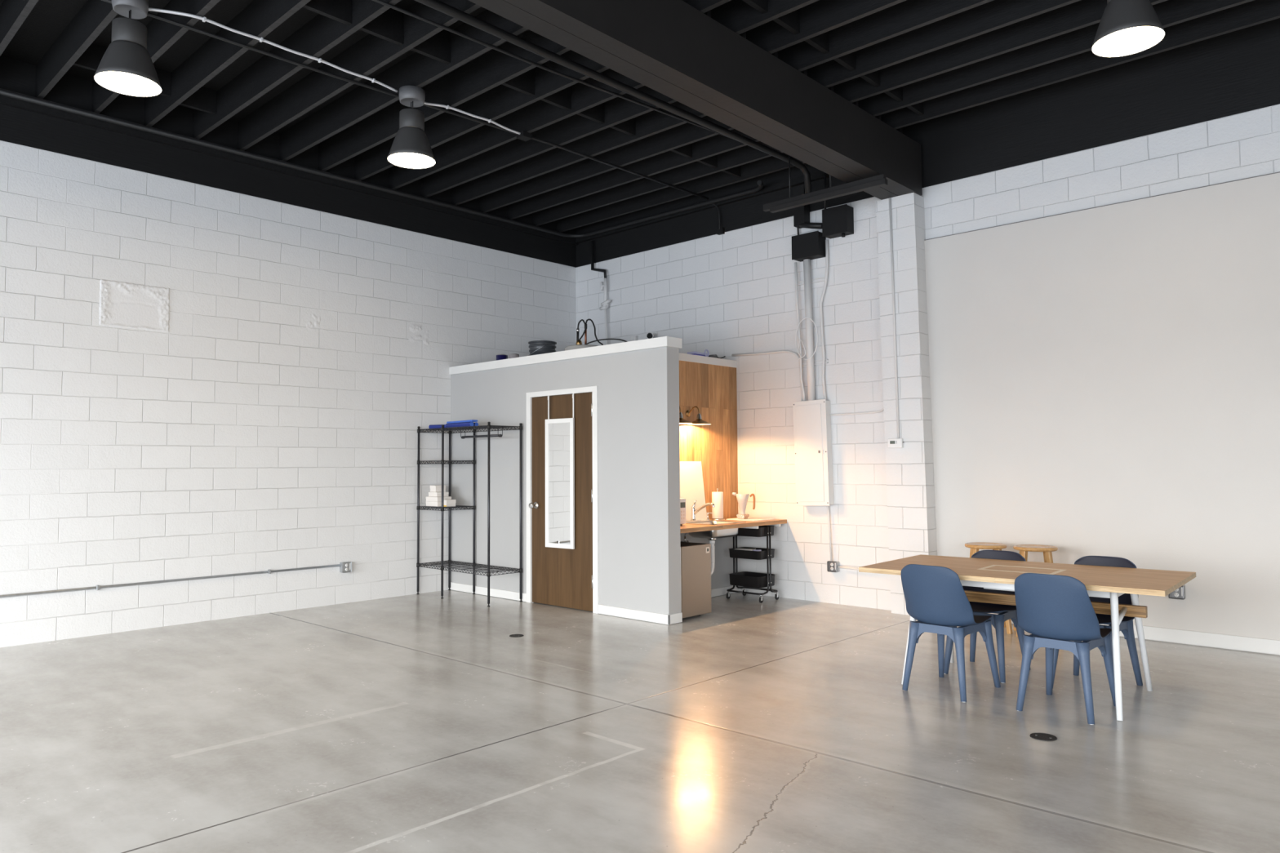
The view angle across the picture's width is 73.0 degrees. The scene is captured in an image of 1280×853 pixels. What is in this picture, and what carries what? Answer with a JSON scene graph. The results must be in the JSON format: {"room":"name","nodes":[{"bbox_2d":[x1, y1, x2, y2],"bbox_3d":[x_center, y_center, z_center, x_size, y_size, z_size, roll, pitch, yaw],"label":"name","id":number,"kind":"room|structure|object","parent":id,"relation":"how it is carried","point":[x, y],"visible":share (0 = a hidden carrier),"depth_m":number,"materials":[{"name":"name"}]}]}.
{"room":"empty studio space","nodes":[
{"label":"empty studio space","id":0,"kind":"room"},
{"bbox_2d":[0,55,576,647],"bbox_3d":[-4.808,-0.603,7.354,0.214,4.740,12.000,-3,-4,43],"label":"wall","id":1,"kind":"structure","parent":0,"point":[210,366],"depth_m":8.10,"materials":[{"name":"white brick"}]},
{"bbox_2d":[0,564,340,597],"bbox_3d":[-5.198,1.340,6.676,0.022,0.029,6.190,-3,-4,43],"label":"conduit","id":2,"kind":"object","parent":1,"relation":"attached to","point":[337,565],"visible":1,"depth_m":7.67,"materials":[{"name":"metal"}]},
{"bbox_2d":[339,561,351,573],"bbox_3d":[-3.046,1.456,8.947,0.063,0.106,0.106,-3,-4,43],"label":"wall outlet","id":3,"kind":"object","parent":1,"relation":"attached to","point":[345,566],"visible":1,"depth_m":8.92,"materials":[{"name":"metal"}]},
{"bbox_2d":[450,346,680,625],"bbox_3d":[-0.912,0.578,8.882,3.331,2.470,0.165,-3,-4,43],"label":"wall partition","id":4,"kind":"structure","parent":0,"point":[639,545],"depth_m":8.21,"materials":[{"name":"grey paint"}]},
{"bbox_2d":[528,392,592,611],"bbox_3d":[-0.797,0.737,8.625,0.931,2.112,0.140,-3,-4,43],"label":"door","id":5,"kind":"structure","parent":4,"relation":"in","point":[562,577],"depth_m":8.58,"materials":[{"name":"brown wood"}]},
{"bbox_2d":[545,393,574,549],"bbox_3d":[-0.802,0.443,8.632,0.398,1.532,0.022,-3,-3,40],"label":"mirror","id":6,"kind":"object","parent":5,"relation":"hanging from","point":[559,433],"visible":1,"depth_m":8.62,"materials":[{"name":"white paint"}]},
{"bbox_2d":[526,386,599,613],"bbox_3d":[-0.781,0.714,8.650,1.064,2.176,0.046,-3,-4,43],"label":"trim","id":7,"kind":"structure","parent":4,"relation":"attached to","point":[593,389],"depth_m":8.76,"materials":[{"name":"white paint"}]},
{"bbox_2d":[448,336,682,374],"bbox_3d":[-0.912,-0.700,8.932,3.353,0.089,0.209,-3,-4,43],"label":"trim","id":8,"kind":"structure","parent":4,"relation":"attached to","point":[664,341],"depth_m":8.55,"materials":[{"name":"white paint"}]},
{"bbox_2d":[449,582,682,624],"bbox_3d":[-0.904,1.766,8.817,3.346,0.084,0.180,-3,-4,43],"label":"baseboard","id":9,"kind":"structure","parent":4,"relation":"attached to","point":[602,609],"depth_m":8.10,"materials":[{"name":"white paint"}]},
{"bbox_2d":[0,590,1279,852],"bbox_3d":[-0.127,1.612,2.878,13.000,0.150,12.000,-3,-4,43],"label":"floor","id":10,"kind":"structure","parent":0,"point":[413,723],"depth_m":4.42,"materials":[{"name":"concrete"}]},
{"bbox_2d":[416,422,522,606],"bbox_3d":[-1.853,0.910,9.315,1.318,1.859,0.448,-3,-4,43],"label":"shelving unit","id":11,"kind":"object","parent":10,"relation":"on","point":[489,427],"visible":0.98,"depth_m":9.29,"materials":[{"name":"black metal"}]},
{"bbox_2d":[426,501,441,506],"bbox_3d":[-2.235,0.856,9.602,0.229,0.055,0.184,-3,-4,43],"label":"box","id":12,"kind":"object","parent":11,"relation":"on","point":[436,504],"visible":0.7,"depth_m":9.50,"materials":[{"name":"cardboard"}]},
{"bbox_2d":[426,496,451,501],"bbox_3d":[-2.237,0.804,9.606,0.229,0.048,0.184,-3,-4,43],"label":"box","id":13,"kind":"object","parent":12,"relation":"on","point":[428,498],"visible":0.86,"depth_m":9.54,"materials":[{"name":"cardboard"}]},
{"bbox_2d":[428,492,448,497],"bbox_3d":[-2.244,0.755,9.628,0.169,0.050,0.154,-3,-4,43],"label":"box","id":14,"kind":"object","parent":13,"relation":"on","point":[430,494],"visible":0.88,"depth_m":9.56,"materials":[{"name":"cardboard"}]},
{"bbox_2d":[430,485,445,492],"bbox_3d":[-2.253,0.693,9.639,0.114,0.072,0.134,-3,-4,43],"label":"box","id":15,"kind":"object","parent":14,"relation":"on","point":[433,488],"visible":0.94,"depth_m":9.59,"materials":[{"name":"cardboard"}]},
{"bbox_2d":[428,424,445,428],"bbox_3d":[-2.182,0.002,9.634,0.376,0.049,0.049,-1,-3,23],"label":"tube","id":16,"kind":"object","parent":11,"relation":"on","point":[432,426],"visible":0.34,"depth_m":9.66,"materials":[{"name":"plastic"}]},
{"bbox_2d":[419,505,473,511],"bbox_3d":[-2.150,0.902,9.595,0.473,0.035,0.418,-3,-4,43],"label":"wire shelf","id":17,"kind":"object","parent":11,"relation":"attached to","point":[442,507],"depth_m":9.49,"materials":[{"name":"black metal"}]},
{"bbox_2d":[419,460,473,463],"bbox_3d":[-2.153,0.398,9.617,0.473,0.035,0.418,-3,-4,43],"label":"wire shelf","id":18,"kind":"object","parent":11,"relation":"attached to","point":[442,461],"depth_m":9.48,"materials":[{"name":"black metal"}]},
{"bbox_2d":[444,499,455,506],"bbox_3d":[-2.098,0.840,9.487,0.089,0.075,0.125,-3,-4,43],"label":"box","id":19,"kind":"object","parent":11,"relation":"on","point":[447,503],"visible":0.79,"depth_m":9.44,"materials":[{"name":"cardboard"}]},
{"bbox_2d":[444,419,477,427],"bbox_3d":[-1.921,-0.026,9.294,0.090,0.070,0.501,2,-4,-44],"label":"tube","id":20,"kind":"object","parent":11,"relation":"on","point":[465,424],"depth_m":9.24,"materials":[{"name":"plastic"}]},
{"bbox_2d":[418,560,519,576],"bbox_3d":[-1.849,1.517,9.288,1.288,0.035,0.418,-3,-4,43],"label":"wire shelf","id":21,"kind":"object","parent":11,"relation":"attached to","point":[474,566],"depth_m":9.22,"materials":[{"name":"black metal"}]},
{"bbox_2d":[419,425,519,433],"bbox_3d":[-1.858,0.032,9.355,1.288,0.035,0.418,-3,-4,43],"label":"wire shelf","id":22,"kind":"object","parent":11,"relation":"attached to","point":[450,430],"depth_m":9.28,"materials":[{"name":"black metal"}]},
{"bbox_2d":[509,634,523,637],"bbox_3d":[-1.025,1.736,7.174,0.118,0.005,0.118,-3,-4,43],"label":"floor drain","id":23,"kind":"object","parent":10,"relation":"on","point":[512,635],"depth_m":7.18,"materials":[{"name":"metal"}]},
{"bbox_2d":[680,542,711,618],"bbox_3d":[0.337,1.438,8.119,0.503,0.668,0.440,-3,-4,43],"label":"mini fridge","id":24,"kind":"object","parent":10,"relation":"on","point":[695,557],"visible":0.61,"depth_m":7.95,"materials":[{"name":"silver plastic"}]},
{"bbox_2d":[726,525,778,603],"bbox_3d":[1.177,1.424,9.078,0.454,0.772,0.340,-3,-4,43],"label":"utility cart","id":25,"kind":"object","parent":10,"relation":"on","point":[753,580],"visible":0.91,"depth_m":8.95,"materials":[{"name":"black metal"}]},
{"bbox_2d":[734,547,755,551],"bbox_3d":[1.107,1.330,9.097,0.202,0.085,0.122,-2,-3,26],"label":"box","id":26,"kind":"object","parent":25,"relation":"in","point":[739,548],"visible":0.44,"depth_m":9.09,"materials":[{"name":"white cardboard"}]},
{"bbox_2d":[728,571,774,587],"bbox_3d":[1.175,1.607,9.067,0.413,0.114,0.303,-3,-4,43],"label":"tray","id":27,"kind":"object","parent":25,"relation":"on","point":[744,579],"depth_m":8.96,"materials":[{"name":"black metal"}]},
{"bbox_2d":[728,546,774,559],"bbox_3d":[1.173,1.332,9.080,0.413,0.090,0.303,-3,-4,43],"label":"tray","id":28,"kind":"object","parent":25,"relation":"on","point":[766,553],"depth_m":8.95,"materials":[{"name":"black metal"}]},
{"bbox_2d":[736,525,774,537],"bbox_3d":[1.172,1.095,9.090,0.413,0.100,0.303,-3,-4,43],"label":"tray","id":29,"kind":"object","parent":25,"relation":"on","point":[762,531],"depth_m":8.93,"materials":[{"name":"black metal"}]},
{"bbox_2d":[901,564,1000,702],"bbox_3d":[1.930,1.244,5.408,0.551,0.794,0.440,2,-4,-44],"label":"dining chair","id":30,"kind":"object","parent":10,"relation":"on","point":[935,597],"visible":1,"depth_m":5.26,"materials":[{"name":"blue plastic"}]},
{"bbox_2d":[943,550,1030,683],"bbox_3d":[2.358,1.263,5.880,0.440,0.794,0.551,-3,-4,42],"label":"dining chair","id":31,"kind":"object","parent":10,"relation":"on","point":[1005,612],"visible":0.46,"depth_m":5.88,"materials":[{"name":"blue plastic"}]},
{"bbox_2d":[964,542,1013,634],"bbox_3d":[2.941,1.360,7.335,0.348,0.724,0.348,-1,-3,14],"label":"bar stool","id":32,"kind":"object","parent":10,"relation":"on","point":[975,547],"visible":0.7,"depth_m":7.24,"materials":[{"name":"brown wood"}]},
{"bbox_2d":[858,554,1195,720],"bbox_3d":[2.409,1.271,5.434,1.728,0.740,1.002,-3,-3,40],"label":"dining table","id":33,"kind":"object","parent":10,"relation":"on","point":[1107,582],"visible":0.59,"depth_m":5.27,"materials":[{"name":"brown wood"}]},
{"bbox_2d":[983,587,1014,591],"bbox_3d":[2.407,0.980,5.447,0.400,0.094,0.240,-3,-3,40],"label":"cable tray","id":34,"kind":"object","parent":33,"relation":"on","point":[984,588],"depth_m":5.42,"materials":[{"name":"white metal"}]},
{"bbox_2d":[1013,544,1057,637],"bbox_3d":[3.256,1.347,7.102,0.348,0.724,0.348,-1,-3,19],"label":"bar stool","id":35,"kind":"object","parent":10,"relation":"on","point":[1024,549],"visible":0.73,"depth_m":7.04,"materials":[{"name":"brown wood"}]},
{"bbox_2d":[1029,733,1057,741],"bbox_3d":[2.068,1.592,4.433,0.128,0.005,0.128,-3,-4,43],"label":"floor outlet cover","id":36,"kind":"object","parent":10,"relation":"on","point":[1039,736],"depth_m":4.43,"materials":[{"name":"metal"}]},
{"bbox_2d":[1014,573,1115,724],"bbox_3d":[2.438,1.221,4.955,0.440,0.794,0.551,-3,-4,44],"label":"dining chair","id":37,"kind":"object","parent":10,"relation":"on","point":[1057,611],"visible":0.99,"depth_m":4.80,"materials":[{"name":"blue plastic"}]},
{"bbox_2d":[1052,555,1142,688],"bbox_3d":[2.870,1.241,5.463,0.551,0.794,0.440,2,-4,-45],"label":"dining chair","id":38,"kind":"object","parent":10,"relation":"on","point":[1126,627],"visible":0.31,"depth_m":5.49,"materials":[{"name":"blue plastic"}]},
{"bbox_2d":[0,0,1279,245],"bbox_3d":[-0.155,-2.866,3.082,13.000,0.905,12.000,-3,-4,43],"label":"ceiling","id":39,"kind":"structure","parent":0,"point":[832,86],"depth_m":6.85,"materials":[{"name":"black paint"}]},
{"bbox_2d":[93,0,162,97],"bbox_3d":[-3.296,-2.491,5.583,0.380,0.577,0.380,-3,-4,43],"label":"ceiling lamp","id":40,"kind":"object","parent":39,"relation":"hanging from","point":[126,67],"visible":1,"depth_m":5.51,"materials":[{"name":"grey metal"}]},
{"bbox_2d":[94,71,161,96],"bbox_3d":[-3.295,-2.209,5.570,0.374,0.011,0.374,-3,-4,43],"label":"diffuser","id":41,"kind":"object","parent":40,"relation":"attached to","point":[133,83],"depth_m":5.57,"materials":[{"name":"white plastic"}]},
{"bbox_2d":[148,7,397,92],"bbox_3d":[-2.579,-2.737,6.290,1.847,0.030,0.136,2,-4,-44],"label":"cable","id":42,"kind":"object","parent":39,"relation":"attached to","point":[204,19],"visible":0.99,"depth_m":6.17,"materials":[{"name":"white plastic"}]},
{"bbox_2d":[0,88,763,237],"bbox_3d":[-3.553,-2.696,6.278,3.116,0.062,11.226,-3,-4,43],"label":"ceiling beam","id":43,"kind":"structure","parent":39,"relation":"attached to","point":[4,92],"depth_m":8.92,"materials":[{"name":"black metal"}]},
{"bbox_2d":[102,0,708,199],"bbox_3d":[-1.991,-2.709,7.045,0.086,0.024,7.884,-3,-4,45],"label":"conduit","id":44,"kind":"object","parent":39,"relation":"attached to","point":[149,14],"visible":1,"depth_m":6.88,"materials":[{"name":"metal"}]},
{"bbox_2d":[386,84,435,168],"bbox_3d":[-1.848,-2.436,7.003,0.380,0.577,0.380,-3,-4,43],"label":"ceiling lamp","id":45,"kind":"object","parent":39,"relation":"hanging from","point":[411,148],"visible":1,"depth_m":6.92,"materials":[{"name":"grey metal"}]},
{"bbox_2d":[387,152,435,168],"bbox_3d":[-1.846,-2.154,6.991,0.374,0.011,0.374,-3,-4,43],"label":"diffuser","id":46,"kind":"object","parent":45,"relation":"attached to","point":[406,160],"depth_m":7.00,"materials":[{"name":"white plastic"}]},
{"bbox_2d":[424,101,519,134],"bbox_3d":[-1.442,-2.689,7.516,1.084,0.030,0.075,2,-4,-45],"label":"cable","id":47,"kind":"object","parent":39,"relation":"attached to","point":[446,107],"visible":0.91,"depth_m":7.46,"materials":[{"name":"white plastic"}]},
{"bbox_2d":[516,130,532,141],"bbox_3d":[-1.060,-2.664,7.933,0.100,0.044,0.110,-3,-4,43],"label":"junction box","id":48,"kind":"object","parent":39,"relation":"attached to","point":[523,135],"visible":1,"depth_m":7.91,"materials":[{"name":"black paint"}]},
{"bbox_2d":[372,0,731,138],"bbox_3d":[-0.833,-2.743,6.457,5.611,0.022,0.089,2,-4,-43],"label":"conduit","id":49,"kind":"object","parent":39,"relation":"attached to","point":[380,2],"visible":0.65,"depth_m":6.50,"materials":[{"name":"black metal"}]},
{"bbox_2d":[414,0,811,193],"bbox_3d":[-2.061,-2.634,4.811,0.102,0.338,10.930,-3,-4,43],"label":"pipe","id":50,"kind":"object","parent":39,"relation":"attached to","point":[437,5],"visible":0.88,"depth_m":6.68,"materials":[{"name":"black metal"}]},
{"bbox_2d":[823,172,826,208],"bbox_3d":[1.895,-2.399,8.848,0.028,0.420,0.023,-3,-4,43],"label":"rod","id":51,"kind":"object","parent":39,"relation":"hanging from","point":[824,173],"visible":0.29,"depth_m":8.84,"materials":[{"name":"black metal"}]},
{"bbox_2d":[763,155,887,213],"bbox_3d":[1.677,-2.388,8.003,1.320,0.615,0.110,-3,-4,43],"label":"channel","id":52,"kind":"object","parent":39,"relation":"hanging from","point":[879,180],"visible":0.88,"depth_m":7.94,"materials":[{"name":"paint"}]},
{"bbox_2d":[1091,0,1165,57],"bbox_3d":[2.871,-2.551,5.106,0.380,0.577,0.380,-2,-3,26],"label":"ceiling lamp","id":53,"kind":"object","parent":39,"relation":"hanging from","point":[1126,27],"visible":1,"depth_m":5.03,"materials":[{"name":"grey metal"}]},
{"bbox_2d":[1092,26,1164,57],"bbox_3d":[2.873,-2.270,5.093,0.374,0.011,0.374,-2,-3,26],"label":"diffuser","id":54,"kind":"object","parent":53,"relation":"attached to","point":[1117,41],"depth_m":5.10,"materials":[{"name":"white plastic"}]},
{"bbox_2d":[679,360,737,597],"bbox_3d":[0.424,0.565,8.982,0.124,2.490,1.806,-3,-4,43],"label":"wall","id":55,"kind":"structure","parent":0,"point":[713,388],"depth_m":9.31,"materials":[{"name":"brown wood"}]},
{"bbox_2d":[680,533,688,542],"bbox_3d":[0.407,1.113,8.801,0.086,0.174,0.215,-3,-4,43],"label":"valves","id":56,"kind":"object","parent":55,"relation":"attached to","point":[686,533],"visible":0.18,"depth_m":8.84,"materials":[{"name":"silver metal"}]},
{"bbox_2d":[679,405,711,425],"bbox_3d":[0.499,-0.120,8.809,0.270,0.190,0.541,-3,-4,43],"label":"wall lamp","id":57,"kind":"object","parent":55,"relation":"attached to","point":[699,421],"visible":0.84,"depth_m":8.85,"materials":[{"name":"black metal"}]},
{"bbox_2d":[679,352,737,367],"bbox_3d":[0.414,-0.718,9.056,0.160,0.079,1.782,-3,-4,43],"label":"trim","id":58,"kind":"structure","parent":55,"relation":"on","point":[682,357],"depth_m":9.27,"materials":[{"name":"white paint"}]},
{"bbox_2d":[711,585,738,597],"bbox_3d":[0.472,1.762,8.889,0.015,0.081,1.804,-3,-4,43],"label":"baseboard","id":59,"kind":"structure","parent":55,"relation":"attached to","point":[720,591],"depth_m":9.31,"materials":[{"name":"white paint"}]},
{"bbox_2d":[680,517,786,533],"bbox_3d":[0.705,1.004,8.701,0.637,0.070,1.804,-3,-4,43],"label":"countertop","id":60,"kind":"structure","parent":55,"relation":"attached to","point":[684,528],"depth_m":8.49,"materials":[{"name":"brown wood"}]},
{"bbox_2d":[680,497,685,524],"bbox_3d":[0.188,0.823,8.314,0.374,0.262,0.452,-3,-4,43],"label":"microwave","id":61,"kind":"object","parent":60,"relation":"on","point":[682,501],"visible":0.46,"depth_m":8.34,"materials":[{"name":"white plastic"}]},
{"bbox_2d":[680,461,706,520],"bbox_3d":[0.473,0.668,8.895,0.055,0.620,0.620,-3,-4,43],"label":"board","id":62,"kind":"object","parent":60,"relation":"on","point":[691,483],"visible":0.5,"depth_m":8.97,"materials":[{"name":"paint"}]},
{"bbox_2d":[685,499,715,521],"bbox_3d":[0.633,0.858,8.778,0.294,0.218,0.200,-3,-4,43],"label":"faucet","id":63,"kind":"object","parent":60,"relation":"on","point":[694,511],"visible":0.99,"depth_m":8.83,"materials":[{"name":"silver metal"}]},
{"bbox_2d":[685,520,746,541],"bbox_3d":[0.708,1.057,8.717,0.515,0.186,0.525,-3,-4,43],"label":"sink","id":64,"kind":"object","parent":60,"relation":"in","point":[712,535],"visible":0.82,"depth_m":8.57,"materials":[{"name":"silver metal"}]},
{"bbox_2d":[708,540,715,575],"bbox_3d":[0.566,1.326,8.704,0.372,0.350,0.145,-1,-3,20],"label":"trap","id":65,"kind":"object","parent":64,"relation":"attached to","point":[712,543],"visible":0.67,"depth_m":8.67,"materials":[{"name":"white plastic"}]},
{"bbox_2d":[711,488,724,519],"bbox_3d":[0.823,0.823,9.164,0.150,0.332,0.150,-3,-4,43],"label":"paper towel roll","id":66,"kind":"object","parent":60,"relation":"on","point":[717,497],"visible":0.97,"depth_m":9.11,"materials":[{"name":"white paper"}]},
{"bbox_2d":[725,517,774,521],"bbox_3d":[1.171,0.982,9.154,0.380,0.010,0.360,-3,-4,43],"label":"dish towel","id":67,"kind":"object","parent":60,"relation":"on","point":[754,519],"visible":0.78,"depth_m":9.07,"materials":[{"name":"white fabric"}]},
{"bbox_2d":[732,492,755,519],"bbox_3d":[1.092,0.835,9.122,0.204,0.279,0.152,-3,-4,43],"label":"water jug","id":68,"kind":"object","parent":67,"relation":"on","point":[742,499],"visible":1,"depth_m":9.09,"materials":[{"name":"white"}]},
{"bbox_2d":[736,513,749,519],"bbox_3d":[1.083,0.948,9.120,0.140,0.052,0.140,-3,-4,43],"label":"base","id":69,"kind":"object","parent":68,"relation":"on","point":[740,516],"depth_m":9.07,"materials":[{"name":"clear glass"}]},
{"bbox_2d":[575,128,902,610],"bbox_3d":[0.872,-0.516,10.048,4.820,4.740,0.300,-3,-4,43],"label":"wall","id":70,"kind":"structure","parent":0,"point":[733,291],"depth_m":9.28,"materials":[{"name":"white brick"}]},
{"bbox_2d":[591,240,610,344],"bbox_3d":[-0.500,-1.481,11.080,0.353,1.881,0.078,-3,-4,43],"label":"gas pipe","id":71,"kind":"object","parent":70,"relation":"attached to","point":[605,304],"visible":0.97,"depth_m":11.02,"materials":[{"name":"white metal"}]},
{"bbox_2d":[630,335,638,341],"bbox_3d":[-0.073,-1.087,10.712,0.090,0.070,0.056,-3,-4,43],"label":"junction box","id":72,"kind":"object","parent":70,"relation":"attached to","point":[633,338],"visible":0.79,"depth_m":10.69,"materials":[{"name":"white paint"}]},
{"bbox_2d":[646,332,653,338],"bbox_3d":[0.119,-1.083,10.454,0.086,0.086,0.200,0,-3,1],"label":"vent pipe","id":73,"kind":"object","parent":70,"relation":"attached to","point":[649,335],"visible":0.76,"depth_m":10.47,"materials":[{"name":"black plastic"}]},
{"bbox_2d":[697,201,720,229],"bbox_3d":[0.793,-2.414,9.904,0.288,0.360,0.035,-2,-3,31],"label":"conduit","id":74,"kind":"object","parent":70,"relation":"attached to","point":[714,204],"visible":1,"depth_m":9.82,"materials":[{"name":"black metal"}]},
{"bbox_2d":[716,226,724,235],"bbox_3d":[0.918,-2.223,9.835,0.080,0.070,0.044,-3,-4,43],"label":"junction box","id":75,"kind":"object","parent":70,"relation":"attached to","point":[722,231],"visible":1,"depth_m":9.82,"materials":[{"name":"black paint"}]},
{"bbox_2d":[731,350,803,400],"bbox_3d":[1.369,-0.531,9.336,0.919,0.591,0.027,-3,-4,43],"label":"conduit","id":76,"kind":"object","parent":70,"relation":"attached to","point":[778,351],"visible":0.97,"depth_m":9.26,"materials":[{"name":"white metal"}]},
{"bbox_2d":[794,262,805,400],"bbox_3d":[1.671,-0.996,9.030,0.105,1.465,0.025,-3,-4,43],"label":"conduit","id":77,"kind":"object","parent":70,"relation":"attached to","point":[795,263],"visible":1,"depth_m":9.03,"materials":[{"name":"white metal"}]},
{"bbox_2d":[795,258,817,400],"bbox_3d":[1.745,-0.999,8.959,0.270,1.476,0.087,-3,-4,43],"label":"conduit","id":78,"kind":"object","parent":70,"relation":"attached to","point":[806,263],"depth_m":8.93,"materials":[{"name":"white metal"}]},
{"bbox_2d":[793,183,822,235],"bbox_3d":[1.760,-2.264,8.983,0.364,0.516,0.120,-3,-4,43],"label":"duct","id":79,"kind":"object","parent":70,"relation":"attached to","point":[801,214],"visible":0.84,"depth_m":9.00,"materials":[{"name":"black metal"}]},
{"bbox_2d":[791,230,826,262],"bbox_3d":[1.752,-1.864,8.964,0.322,0.248,0.156,-3,-4,43],"label":"box","id":80,"kind":"object","parent":70,"relation":"attached to","point":[811,246],"visible":0.97,"depth_m":8.89,"materials":[{"name":"black paint"}]},
{"bbox_2d":[797,276,825,285],"bbox_3d":[1.788,-1.515,9.007,0.330,0.044,0.021,-3,-4,43],"label":"rail","id":81,"kind":"object","parent":70,"relation":"attached to","point":[822,278],"visible":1,"depth_m":8.98,"materials":[{"name":"white metal"}]},
{"bbox_2d":[792,399,834,506],"bbox_3d":[1.778,0.273,8.884,0.390,1.078,0.114,-5,-5,43],"label":"breaker panel","id":82,"kind":"object","parent":70,"relation":"attached to","point":[814,482],"visible":1,"depth_m":8.82,"materials":[{"name":"white paint"}]},
{"bbox_2d":[802,359,828,365],"bbox_3d":[1.808,-0.664,8.955,0.310,0.044,0.021,-3,-4,43],"label":"rail","id":83,"kind":"object","parent":70,"relation":"attached to","point":[815,362],"visible":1,"depth_m":8.93,"materials":[{"name":"white metal"}]},
{"bbox_2d":[819,239,828,400],"bbox_3d":[1.892,-1.089,8.867,0.109,1.656,0.028,-3,-4,43],"label":"conduit","id":84,"kind":"object","parent":70,"relation":"attached to","point":[826,240],"visible":0.99,"depth_m":8.86,"materials":[{"name":"white metal"}]},
{"bbox_2d":[826,506,831,561],"bbox_3d":[1.918,1.075,8.758,0.052,0.591,0.017,-3,-4,43],"label":"conduit","id":85,"kind":"object","parent":70,"relation":"attached to","point":[828,509],"visible":0.92,"depth_m":8.75,"materials":[{"name":"white metal"}]},
{"bbox_2d":[826,560,839,572],"bbox_3d":[1.949,1.411,8.713,0.106,0.106,0.063,-3,-4,43],"label":"wall outlet","id":86,"kind":"object","parent":70,"relation":"attached to","point":[832,566],"visible":1,"depth_m":8.69,"materials":[{"name":"metal"}]},
{"bbox_2d":[822,204,853,238],"bbox_3d":[2.003,-2.056,8.742,0.282,0.304,0.147,-3,-4,43],"label":"box","id":87,"kind":"object","parent":70,"relation":"attached to","point":[837,221],"visible":1,"depth_m":8.68,"materials":[{"name":"black paint"}]},
{"bbox_2d":[837,565,858,570],"bbox_3d":[2.208,1.403,8.473,0.615,0.030,0.020,-3,-4,43],"label":"conduit","id":88,"kind":"object","parent":70,"relation":"attached to","point":[838,566],"visible":0.4,"depth_m":8.59,"materials":[{"name":"white metal"}]},
{"bbox_2d":[830,408,883,415],"bbox_3d":[2.163,-0.163,8.574,0.631,0.087,0.023,-3,-4,43],"label":"conduit","id":89,"kind":"object","parent":70,"relation":"attached to","point":[882,410],"visible":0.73,"depth_m":8.57,"materials":[{"name":"white metal"}]},
{"bbox_2d":[875,17,1279,655],"bbox_3d":[5.500,-0.746,5.623,8.367,4.740,0.438,-3,-4,43],"label":"wall","id":90,"kind":"structure","parent":0,"point":[1086,267],"depth_m":7.15,"materials":[{"name":"white paint"}]},
{"bbox_2d":[888,197,899,438],"bbox_3d":[2.414,-1.037,8.212,0.058,2.305,0.019,-3,-4,43],"label":"conduit","id":91,"kind":"object","parent":90,"relation":"attached to","point":[890,198],"visible":1,"depth_m":8.21,"materials":[{"name":"white metal"}]},
{"bbox_2d":[887,438,903,448],"bbox_3d":[2.413,0.159,8.155,0.154,0.088,0.040,-3,-4,43],"label":"thermostat","id":92,"kind":"object","parent":90,"relation":"attached to","point":[895,442],"visible":1,"depth_m":8.14,"materials":[{"name":"white plastic"}]},
{"bbox_2d":[987,613,1279,654],"bbox_3d":[5.584,1.558,5.393,7.695,0.102,0.017,-3,-4,43],"label":"baseboard","id":93,"kind":"structure","parent":90,"relation":"attached to","point":[1186,637],"depth_m":6.56,"materials":[{"name":"white paint"}]},
{"bbox_2d":[1168,585,1186,599],"bbox_3d":[4.164,1.281,6.703,0.106,0.106,0.063,-3,-4,43],"label":"wall outlet","id":94,"kind":"object","parent":90,"relation":"attached to","point":[1180,593],"visible":0.76,"depth_m":6.67,"materials":[{"name":"metal"}]},
{"bbox_3d":[-0.550,-0.566,9.959,2.470,0.050,1.775,-3,-4,43],"label":"ceiling","id":95,"kind":"structure","parent":0,"visible":0},
{"bbox_2d":[496,354,507,359],"bbox_3d":[-1.587,-0.703,9.934,0.134,0.235,0.134,-3,-4,43],"label":"tape roll","id":96,"kind":"object","parent":95,"relation":"on","point":[499,357],"visible":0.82,"depth_m":9.88,"materials":[{"name":"blue plastic"}]},
{"bbox_2d":[509,353,519,358],"bbox_3d":[-1.427,-0.707,9.812,0.112,0.228,0.112,-3,-4,43],"label":"tape roll","id":97,"kind":"object","parent":95,"relation":"on","point":[511,355],"visible":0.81,"depth_m":9.77,"materials":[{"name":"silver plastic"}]},
{"bbox_2d":[528,340,556,355],"bbox_3d":[-1.100,-0.774,9.755,0.322,0.354,0.322,-3,-4,43],"label":"hose","id":98,"kind":"object","parent":95,"relation":"on","point":[536,347],"visible":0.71,"depth_m":9.63,"materials":[{"name":"grey plastic"}]},
{"bbox_2d":[564,319,627,350],"bbox_3d":[-0.423,-0.894,9.124,0.908,0.528,0.410,-3,-4,43],"label":"cable","id":99,"kind":"object","parent":95,"relation":"on","point":[579,344],"visible":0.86,"depth_m":9.15,"materials":[{"name":"black rubber"}]},
{"bbox_2d":[687,349,709,356],"bbox_3d":[0.639,-0.735,9.467,0.119,0.228,0.270,-2,-3,37],"label":"case","id":100,"kind":"object","parent":95,"relation":"on","point":[695,353],"visible":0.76,"depth_m":9.42,"materials":[{"name":"plastic"}]},
{"bbox_2d":[708,354,724,358],"bbox_3d":[0.855,-0.710,9.680,0.063,0.195,0.256,-3,-4,43],"label":"cable","id":101,"kind":"object","parent":95,"relation":"on","point":[713,355],"visible":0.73,"depth_m":9.64,"materials":[{"name":"black rubber"}]},
{"bbox_2d":[708,354,717,358],"bbox_3d":[0.807,-0.774,9.640,0.052,0.070,0.128,-3,-4,43],"label":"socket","id":102,"kind":"object","parent":101,"relation":"attached to","point":[713,355],"depth_m":9.63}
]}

